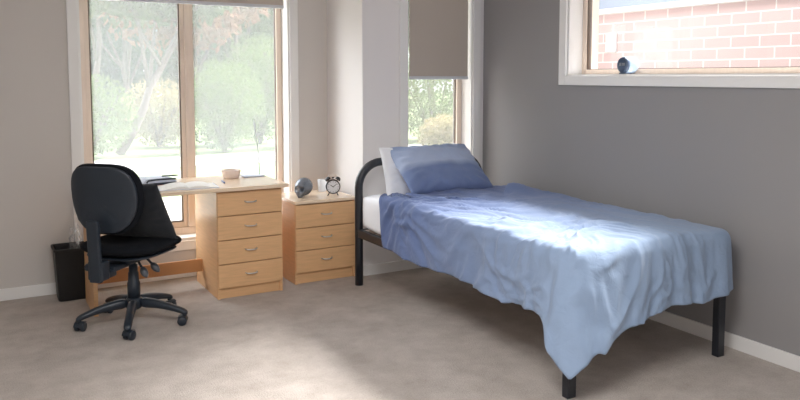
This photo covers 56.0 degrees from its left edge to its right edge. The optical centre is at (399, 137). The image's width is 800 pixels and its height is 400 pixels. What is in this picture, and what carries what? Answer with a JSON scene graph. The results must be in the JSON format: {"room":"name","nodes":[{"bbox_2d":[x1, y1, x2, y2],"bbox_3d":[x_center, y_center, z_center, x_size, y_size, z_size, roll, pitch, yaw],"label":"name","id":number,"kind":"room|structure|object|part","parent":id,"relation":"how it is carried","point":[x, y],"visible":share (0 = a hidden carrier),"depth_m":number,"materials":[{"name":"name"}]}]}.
{"room":"bedroom","nodes":[
{"label":"bedroom","id":0,"kind":"room"},
{"bbox_2d":[0,0,327,288],"bbox_3d":[-1.837,-0.269,5.215,3.218,2.550,0.200,-3,5,-30],"label":"wall","id":1,"kind":"structure","parent":0,"point":[36,202],"depth_m":4.86,"materials":[{"name":"grey paint"}]},
{"bbox_2d":[0,272,196,300],"bbox_3d":[-1.871,0.975,5.173,3.018,0.076,0.015,-3,5,-30],"label":"baseboard","id":2,"kind":"structure","parent":1,"relation":"attached to","point":[14,293],"depth_m":4.90,"materials":[{"name":"white paint"}]},
{"bbox_2d":[66,0,298,251],"bbox_3d":[-1.510,-0.209,5.388,1.597,2.010,0.203,-3,5,-30],"label":"window","id":3,"kind":"structure","parent":1,"relation":"in","point":[285,20],"depth_m":5.43,"materials":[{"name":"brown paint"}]},
{"bbox_3d":[-1.848,-0.209,5.283,0.665,1.754,0.040,-3,5,-30],"label":"sash","id":4,"kind":"part","parent":3,"relation":"part of","materials":[{"name":"clear glass"}]},
{"bbox_2d":[110,0,283,8],"bbox_3d":[-1.492,-1.032,5.293,1.424,0.192,0.060,-3,5,-30],"label":"roller blind","id":5,"kind":"object","parent":3,"relation":"attached to","point":[239,3],"visible":1,"depth_m":5.42,"materials":[{"name":"grey fabric"}]},
{"bbox_2d":[326,0,350,194],"bbox_3d":[-0.376,-0.308,5.698,0.200,2.550,0.406,-3,5,-30],"label":"wall","id":6,"kind":"structure","parent":0,"point":[338,11],"depth_m":5.64,"materials":[{"name":"white paint"}]},
{"bbox_2d":[0,267,799,399],"bbox_3d":[0.125,1.260,2.740,4.461,0.100,6.645,-3,5,-30],"label":"floor","id":7,"kind":"structure","parent":0,"point":[424,333],"depth_m":3.90,"materials":[{"name":"carpet"}]},
{"bbox_2d":[51,241,85,301],"bbox_3d":[-2.126,0.799,4.863,0.224,0.477,0.218,-3,5,-30],"label":"waste bin","id":8,"kind":"object","parent":7,"relation":"on","point":[68,258],"visible":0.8,"depth_m":4.79,"materials":[{"name":"black plastic"}]},
{"bbox_2d":[71,163,187,339],"bbox_3d":[-1.540,0.602,4.300,0.617,0.960,0.600,-1,5,-13],"label":"office chair","id":9,"kind":"object","parent":7,"relation":"on","point":[109,199],"visible":0.99,"depth_m":4.07,"materials":[{"name":"black plastic"}]},
{"bbox_3d":[-1.694,0.980,4.272,0.279,0.094,0.054,-3,5,-29],"label":"leg","id":10,"kind":"part","parent":9,"relation":"part of","materials":[{"name":"grey plastic"}]},
{"bbox_3d":[-1.602,0.334,4.083,0.436,0.390,0.102,1,5,15],"label":"backrest","id":11,"kind":"part","parent":9,"relation":"part of","materials":[{"name":"black fabric"}]},
{"bbox_3d":[-1.672,0.963,4.479,0.279,0.094,0.054,4,6,43],"label":"leg","id":12,"kind":"part","parent":9,"relation":"part of","materials":[{"name":"grey plastic"}]},
{"bbox_3d":[-1.499,0.987,4.188,0.054,0.094,0.279,-1,5,-14],"label":"leg","id":13,"kind":"part","parent":9,"relation":"part of","materials":[{"name":"grey plastic"}]},
{"bbox_3d":[-1.540,0.620,4.331,0.472,0.090,0.480,1,5,15],"label":"seat","id":14,"kind":"part","parent":9,"relation":"part of","materials":[{"name":"black fabric"}]},
{"bbox_2d":[116,184,177,238],"bbox_3d":[-1.526,0.417,4.290,0.463,0.346,0.234,1,5,14],"label":"cushion","id":15,"kind":"object","parent":9,"relation":"on","point":[155,221],"visible":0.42,"depth_m":4.23,"materials":[{"name":"black fabric"}]},
{"bbox_3d":[-1.468,0.960,4.521,0.054,0.094,0.279,2,5,25],"label":"leg","id":16,"kind":"part","parent":9,"relation":"part of","materials":[{"name":"grey plastic"}]},
{"bbox_3d":[-1.363,0.974,4.346,0.279,0.094,0.054,0,5,4],"label":"leg","id":17,"kind":"part","parent":9,"relation":"part of","materials":[{"name":"grey plastic"}]},
{"bbox_2d":[83,173,288,316],"bbox_3d":[-1.416,0.668,4.937,1.230,0.726,0.610,-3,5,-30],"label":"desk","id":18,"kind":"object","parent":7,"relation":"on","point":[239,221],"visible":0.89,"depth_m":4.90,"materials":[{"name":"laminate"}]},
{"bbox_3d":[-1.902,0.707,4.617,0.025,0.701,0.380,-3,5,-30],"label":"panel","id":19,"kind":"part","parent":18,"relation":"part of","materials":[{"name":"brown wood"}]},
{"bbox_3d":[-1.656,0.883,4.956,0.724,0.085,0.020,-3,5,-30],"label":"modesty panel","id":20,"kind":"part","parent":18,"relation":"part of","materials":[{"name":"brown wood"}]},
{"bbox_2d":[151,181,174,185],"bbox_3d":[-1.589,0.298,4.913,0.205,0.016,0.160,-4,6,-38],"label":"notebook","id":21,"kind":"object","parent":18,"relation":"on","point":[162,183],"visible":0.21,"depth_m":4.86,"materials":[{"name":"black paper"}]},
{"bbox_2d":[139,175,175,183],"bbox_3d":[-1.592,0.275,4.902,0.230,0.028,0.160,-4,6,-38],"label":"folder","id":22,"kind":"object","parent":21,"relation":"on","point":[148,179],"visible":0.76,"depth_m":4.86,"materials":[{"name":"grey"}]},
{"bbox_2d":[158,181,218,190],"bbox_3d":[-1.356,0.307,4.792,0.363,0.018,0.230,-2,5,-24],"label":"open book","id":23,"kind":"object","parent":18,"relation":"on","point":[194,184],"visible":0.97,"depth_m":4.74,"materials":[{"name":"white paper"}]},
{"bbox_2d":[221,169,240,178],"bbox_3d":[-1.171,0.253,5.212,0.136,0.057,0.136,-3,5,-30],"label":"bowl","id":24,"kind":"object","parent":18,"relation":"on","point":[226,173],"visible":1,"depth_m":5.16,"materials":[{"name":"beige ceramic"}]},
{"bbox_3d":[-0.973,0.419,4.873,0.431,0.151,0.018,-3,5,-30],"label":"drawer","id":25,"kind":"part","parent":18,"relation":"part of","materials":[{"name":"brown wood"}]},
{"bbox_3d":[-0.973,0.575,4.886,0.431,0.151,0.018,-3,5,-30],"label":"drawer","id":26,"kind":"part","parent":18,"relation":"part of","materials":[{"name":"brown wood"}]},
{"bbox_3d":[-0.973,0.730,4.898,0.431,0.151,0.018,-3,5,-30],"label":"drawer","id":27,"kind":"part","parent":18,"relation":"part of","materials":[{"name":"brown wood"}]},
{"bbox_3d":[-0.973,0.886,4.911,0.431,0.151,0.018,-3,5,-30],"label":"drawer","id":28,"kind":"part","parent":18,"relation":"part of","materials":[{"name":"brown wood"}]},
{"bbox_2d":[240,120,264,177],"bbox_3d":[-1.039,0.075,5.279,0.150,0.400,0.100,-3,5,-30],"label":"desk lamp","id":29,"kind":"object","parent":18,"relation":"on","point":[259,174],"visible":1,"depth_m":5.28,"materials":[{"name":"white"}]},
{"bbox_3d":[-1.039,0.270,5.294,0.150,0.010,0.100,-3,5,-30],"label":"plate","id":30,"kind":"part","parent":29,"relation":"part of","materials":[{"name":"white"}]},
{"bbox_3d":[-1.008,0.069,5.295,0.047,0.391,0.007,-3,5,-30],"label":"rod","id":31,"kind":"part","parent":29,"relation":"part of","materials":[{"name":"grey metal"}]},
{"bbox_2d":[282,190,354,284],"bbox_3d":[-0.610,0.703,5.415,0.468,0.578,0.456,-3,5,-30],"label":"nightstand","id":32,"kind":"object","parent":7,"relation":"on","point":[318,229],"visible":0.79,"depth_m":5.25,"materials":[{"name":"laminate"}]},
{"bbox_2d":[295,178,312,197],"bbox_3d":[-0.682,0.353,5.331,0.121,0.134,0.162,2,5,22],"label":"ornament","id":33,"kind":"object","parent":32,"relation":"on","point":[303,186],"visible":1,"depth_m":5.28,"materials":[{"name":"silver metal"}]},
{"bbox_2d":[317,179,326,191],"bbox_3d":[-0.576,0.356,5.577,0.070,0.088,0.070,-3,5,-30],"label":"tumbler","id":34,"kind":"object","parent":32,"relation":"on","point":[321,182],"visible":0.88,"depth_m":5.55,"materials":[{"name":"clear glass"}]},
{"bbox_3d":[-0.516,0.535,5.236,0.454,0.156,0.018,-3,5,-30],"label":"drawer","id":35,"kind":"part","parent":32,"relation":"part of","materials":[{"name":"brown wood"}]},
{"bbox_3d":[-0.516,0.694,5.249,0.454,0.152,0.018,-3,5,-30],"label":"drawer","id":36,"kind":"part","parent":32,"relation":"part of","materials":[{"name":"brown wood"}]},
{"bbox_3d":[-0.516,0.850,5.261,0.454,0.151,0.018,-3,5,-30],"label":"drawer","id":37,"kind":"part","parent":32,"relation":"part of","materials":[{"name":"brown wood"}]},
{"bbox_2d":[325,174,339,195],"bbox_3d":[-0.479,0.339,5.372,0.109,0.158,0.048,-1,5,-10],"label":"alarm clock","id":38,"kind":"object","parent":32,"relation":"on","point":[332,185],"visible":1,"depth_m":5.36,"materials":[{"name":"black"}]},
{"bbox_2d":[355,157,725,398],"bbox_3d":[0.673,0.633,4.482,1.063,0.870,2.138,-3,5,-30],"label":"frame","id":39,"kind":"object","parent":7,"relation":"on","point":[719,304],"visible":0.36,"depth_m":4.99,"materials":[{"name":"black painted metal"}]},
{"bbox_2d":[363,194,381,234],"bbox_3d":[0.687,0.558,4.455,1.038,0.254,2.087,-3,5,-30],"label":"mattress","id":40,"kind":"object","parent":39,"relation":"on","point":[371,212],"visible":0.06,"depth_m":4.95,"materials":[{"name":"white fabric"}]},
{"bbox_2d":[379,143,454,194],"bbox_3d":[0.156,0.246,5.236,0.644,0.375,0.189,-3,6,-34],"label":"pillow","id":41,"kind":"object","parent":40,"relation":"on","point":[394,181],"visible":0.22,"depth_m":5.07,"materials":[{"name":"white fabric"}]},
{"bbox_2d":[379,182,732,378],"bbox_3d":[0.791,0.661,4.266,1.242,0.594,1.923,-3,5,-30],"label":"duvet","id":42,"kind":"object","parent":40,"relation":"on","point":[592,272],"visible":0.98,"depth_m":3.64,"materials":[{"name":"blue fabric"}]},
{"bbox_2d":[390,143,492,193],"bbox_3d":[0.272,0.213,5.140,0.650,0.314,0.378,-3,5,-29],"label":"pillow","id":43,"kind":"object","parent":42,"relation":"on","point":[425,169],"visible":0.95,"depth_m":5.05,"materials":[{"name":"blue fabric"}]},
{"bbox_3d":[0.240,0.726,4.226,0.035,0.055,2.070,-3,5,-30],"label":"rail","id":44,"kind":"part","parent":39,"relation":"part of","materials":[{"name":"black"}]},
{"bbox_3d":[0.157,0.560,5.384,1.063,0.870,0.055,-3,5,-30],"label":"headboard","id":45,"kind":"part","parent":39,"relation":"part of","materials":[{"name":"black metal"}]},
{"bbox_3d":[0.755,0.965,3.345,0.050,0.390,0.040,-3,5,-30],"label":"leg","id":46,"kind":"part","parent":39,"relation":"part of","materials":[{"name":"black metal"}]},
{"bbox_3d":[1.629,0.925,3.842,0.050,0.390,0.040,-3,5,-30],"label":"leg","id":47,"kind":"part","parent":39,"relation":"part of","materials":[{"name":"black metal"}]},
{"bbox_2d":[350,0,483,265],"bbox_3d":[0.227,-0.308,5.693,1.243,2.550,0.200,-3,5,-30],"label":"wall","id":48,"kind":"structure","parent":0,"point":[374,24],"depth_m":5.38,"materials":[{"name":"white paint"}]},
{"bbox_2d":[364,260,422,275],"bbox_3d":[0.187,0.937,5.646,1.028,0.076,0.015,-3,5,-30],"label":"baseboard","id":49,"kind":"structure","parent":48,"relation":"attached to","point":[372,269],"depth_m":5.49,"materials":[{"name":"white paint"}]},
{"bbox_2d":[399,0,480,162],"bbox_3d":[0.259,-0.234,5.699,0.709,2.010,0.203,-3,5,-30],"label":"window","id":50,"kind":"structure","parent":48,"relation":"in","point":[466,92],"depth_m":5.74,"materials":[{"name":"white paint"}]},
{"bbox_2d":[409,0,467,78],"bbox_3d":[0.282,-0.794,5.622,0.541,0.720,0.060,-3,5,-30],"label":"roller blind","id":51,"kind":"object","parent":50,"relation":"attached to","point":[438,29],"visible":1,"depth_m":5.60,"materials":[{"name":"grey fabric"}]},
{"bbox_3d":[0.224,-0.243,5.760,0.557,1.846,0.060,-3,5,-30],"label":"frame","id":52,"kind":"part","parent":50,"relation":"part of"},
{"bbox_2d":[482,0,799,355],"bbox_3d":[2.126,-0.124,3.422,0.200,2.550,5.639,-3,5,-30],"label":"wall","id":53,"kind":"structure","parent":0,"point":[726,158],"depth_m":4.28,"materials":[{"name":"grey paint"}]},
{"bbox_2d":[558,0,799,87],"bbox_3d":[1.819,-0.681,3.958,0.280,0.834,2.576,-3,5,-30],"label":"window","id":54,"kind":"structure","parent":53,"relation":"in","point":[579,19],"depth_m":4.65,"materials":[{"name":"white paint"}]},
{"bbox_2d":[617,56,638,73],"bbox_3d":[1.399,-0.442,4.612,0.125,0.108,0.093,-3,6,-36],"label":"clock","id":55,"kind":"object","parent":54,"relation":"on","point":[627,64],"visible":0.98,"depth_m":4.58,"materials":[{"name":"blue"}]},
{"bbox_2d":[648,311,799,371],"bbox_3d":[2.036,1.113,3.462,0.015,0.076,5.624,-3,5,-30],"label":"baseboard","id":56,"kind":"structure","parent":53,"relation":"attached to","point":[788,360],"depth_m":3.93,"materials":[{"name":"white paint"}]},
{"label":"outside","id":57,"kind":"structure","parent":0,"visible":0},
{"bbox_2d":[93,93,452,198],"bbox_3d":[-5.024,-1.235,35.078,54.000,0.100,54.100,-3,5,-30],"label":"lawn","id":58,"kind":"structure","parent":57,"point":[136,150],"depth_m":15.35,"materials":[{"name":"green plant"}]},
{"bbox_2d":[91,73,142,154],"bbox_3d":[-5.886,-0.399,14.168,1.982,1.631,1.092,-3,5,-30],"label":"shrub","id":59,"kind":"object","parent":58,"relation":"on","point":[102,126],"visible":0.45,"depth_m":14.24,"materials":[{"name":"green plant"}]},
{"bbox_2d":[89,10,145,136],"bbox_3d":[-7.706,-3.472,18.788,4.133,7.008,2.840,-3,5,-30],"label":"tree","id":60,"kind":"object","parent":58,"relation":"on","point":[97,48],"visible":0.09,"depth_m":18.96,"materials":[{"name":"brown plant"}]},
{"bbox_2d":[89,4,148,120],"bbox_3d":[-8.353,-3.712,22.946,5.521,6.812,2.942,-3,5,-30],"label":"tree","id":61,"kind":"object","parent":58,"relation":"on","point":[126,59],"visible":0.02,"depth_m":23.17,"materials":[{"name":"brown plant"}]},
{"bbox_2d":[90,19,173,121],"bbox_3d":[-10.498,-2.663,25.542,5.464,4.582,2.513,-3,5,-30],"label":"shrub","id":62,"kind":"object","parent":58,"relation":"on","point":[108,66],"visible":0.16,"depth_m":25.44,"materials":[{"name":"green plant"}]},
{"bbox_2d":[115,77,199,146],"bbox_3d":[-5.267,-0.531,16.434,1.891,1.605,1.129,-3,5,-30],"label":"shrub","id":63,"kind":"object","parent":58,"relation":"on","point":[158,133],"visible":0.75,"depth_m":16.27,"materials":[{"name":"green plant"}]},
{"bbox_2d":[89,0,232,154],"bbox_3d":[-4.753,-1.980,15.136,4.002,4.702,2.372,-4,6,-40],"label":"tree","id":64,"kind":"object","parent":58,"relation":"on","point":[146,11],"visible":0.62,"depth_m":14.88,"materials":[{"name":"green plant"}]},
{"bbox_2d":[98,0,270,140],"bbox_3d":[-4.796,-2.437,17.841,4.720,5.086,2.175,-4,6,-41],"label":"tree","id":65,"kind":"object","parent":58,"relation":"on","point":[231,21],"visible":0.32,"depth_m":17.43,"materials":[{"name":"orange plant"}]},
{"bbox_2d":[156,22,273,113],"bbox_3d":[-7.406,-3.193,29.603,5.643,4.963,2.552,-3,5,-30],"label":"shrub","id":66,"kind":"object","parent":58,"relation":"on","point":[172,74],"visible":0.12,"depth_m":28.84,"materials":[{"name":"green plant"}]},
{"bbox_2d":[178,58,265,151],"bbox_3d":[-3.631,-0.667,15.420,1.828,1.958,1.114,-3,5,-30],"label":"shrub","id":67,"kind":"object","parent":58,"relation":"on","point":[224,132],"visible":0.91,"depth_m":15.31,"materials":[{"name":"green plant"}]},
{"bbox_2d":[201,8,272,109],"bbox_3d":[-5.012,-3.253,22.771,3.702,5.940,3.145,-3,5,-30],"label":"tree","id":68,"kind":"object","parent":58,"relation":"on","point":[261,25],"visible":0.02,"depth_m":22.70,"materials":[{"name":"green plant"}]},
{"bbox_2d":[215,33,274,143],"bbox_3d":[-3.227,-1.123,17.261,2.088,2.567,1.310,-3,5,-30],"label":"shrub","id":69,"kind":"object","parent":58,"relation":"on","point":[269,102],"visible":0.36,"depth_m":17.05,"materials":[{"name":"green plant"}]},
{"bbox_2d":[229,11,273,117],"bbox_3d":[-4.957,-3.395,27.468,4.038,5.462,3.608,-3,5,-30],"label":"tree","id":70,"kind":"object","parent":58,"relation":"on","point":[255,30],"visible":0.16,"depth_m":27.19,"materials":[{"name":"green plant"}]},
{"bbox_2d":[408,0,435,114],"bbox_3d":[1.012,-2.662,24.181,5.246,4.525,3.222,-3,5,-30],"label":"tree","id":71,"kind":"object","parent":58,"relation":"on","point":[408,0],"visible":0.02,"depth_m":23.24,"materials":[{"name":"green plant"}]},
{"bbox_2d":[408,48,452,137],"bbox_3d":[0.785,-1.071,18.149,3.046,2.326,1.714,-3,5,-30],"label":"shrub","id":72,"kind":"object","parent":58,"relation":"on","point":[418,98],"visible":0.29,"depth_m":17.78,"materials":[{"name":"green plant"}]},
{"bbox_2d":[413,113,452,145],"bbox_3d":[1.001,-0.052,14.802,1.705,0.951,0.936,-3,5,-30],"label":"shrub","id":73,"kind":"object","parent":58,"relation":"on","point":[437,133],"visible":0.36,"depth_m":14.47,"materials":[{"name":"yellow plant"}]},
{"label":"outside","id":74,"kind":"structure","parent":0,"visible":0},
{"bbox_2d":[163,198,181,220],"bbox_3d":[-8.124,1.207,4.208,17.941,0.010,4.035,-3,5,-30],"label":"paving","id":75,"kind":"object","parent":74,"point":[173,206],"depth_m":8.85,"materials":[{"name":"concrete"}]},
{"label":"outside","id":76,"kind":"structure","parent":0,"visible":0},
{"bbox_2d":[94,144,427,169],"bbox_3d":[4.484,0.055,18.448,54.000,0.010,1.700,-3,5,-30],"label":"road","id":77,"kind":"structure","parent":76,"point":[264,157],"depth_m":13.64,"materials":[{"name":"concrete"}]},
{"bbox_3d":[5.243,1.304,3.682,5.359,0.100,10.800,-3,5,-30],"label":"ground","id":78,"kind":"structure","parent":0,"visible":0},
{"bbox_2d":[598,0,799,68],"bbox_3d":[3.012,-0.128,3.906,1.300,2.720,9.800,-3,5,-30],"label":"wall","id":79,"kind":"structure","parent":78,"relation":"on","point":[749,33],"depth_m":5.84,"materials":[{"name":"brick"}]},
{"bbox_2d":[605,32,616,52],"bbox_3d":[1.887,-0.845,6.715,0.025,0.175,0.120,-3,5,-30],"label":"meter box","id":80,"kind":"object","parent":79,"relation":"attached to","point":[611,38],"visible":1,"depth_m":6.70,"materials":[{"name":"white paint"}]},
{"bbox_2d":[599,0,682,8],"bbox_3d":[3.490,-1.097,4.101,0.200,0.320,9.800,-3,5,-30],"label":"trim","id":81,"kind":"structure","parent":79,"relation":"attached to","point":[603,4],"depth_m":6.57,"materials":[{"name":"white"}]},
{"bbox_2d":[599,0,746,14],"bbox_3d":[3.490,-0.915,4.116,0.280,0.045,9.800,-3,5,-30],"label":"trim","id":82,"kind":"structure","parent":79,"relation":"attached to","point":[684,3],"depth_m":6.18,"materials":[{"name":"white paint"}]}
]}

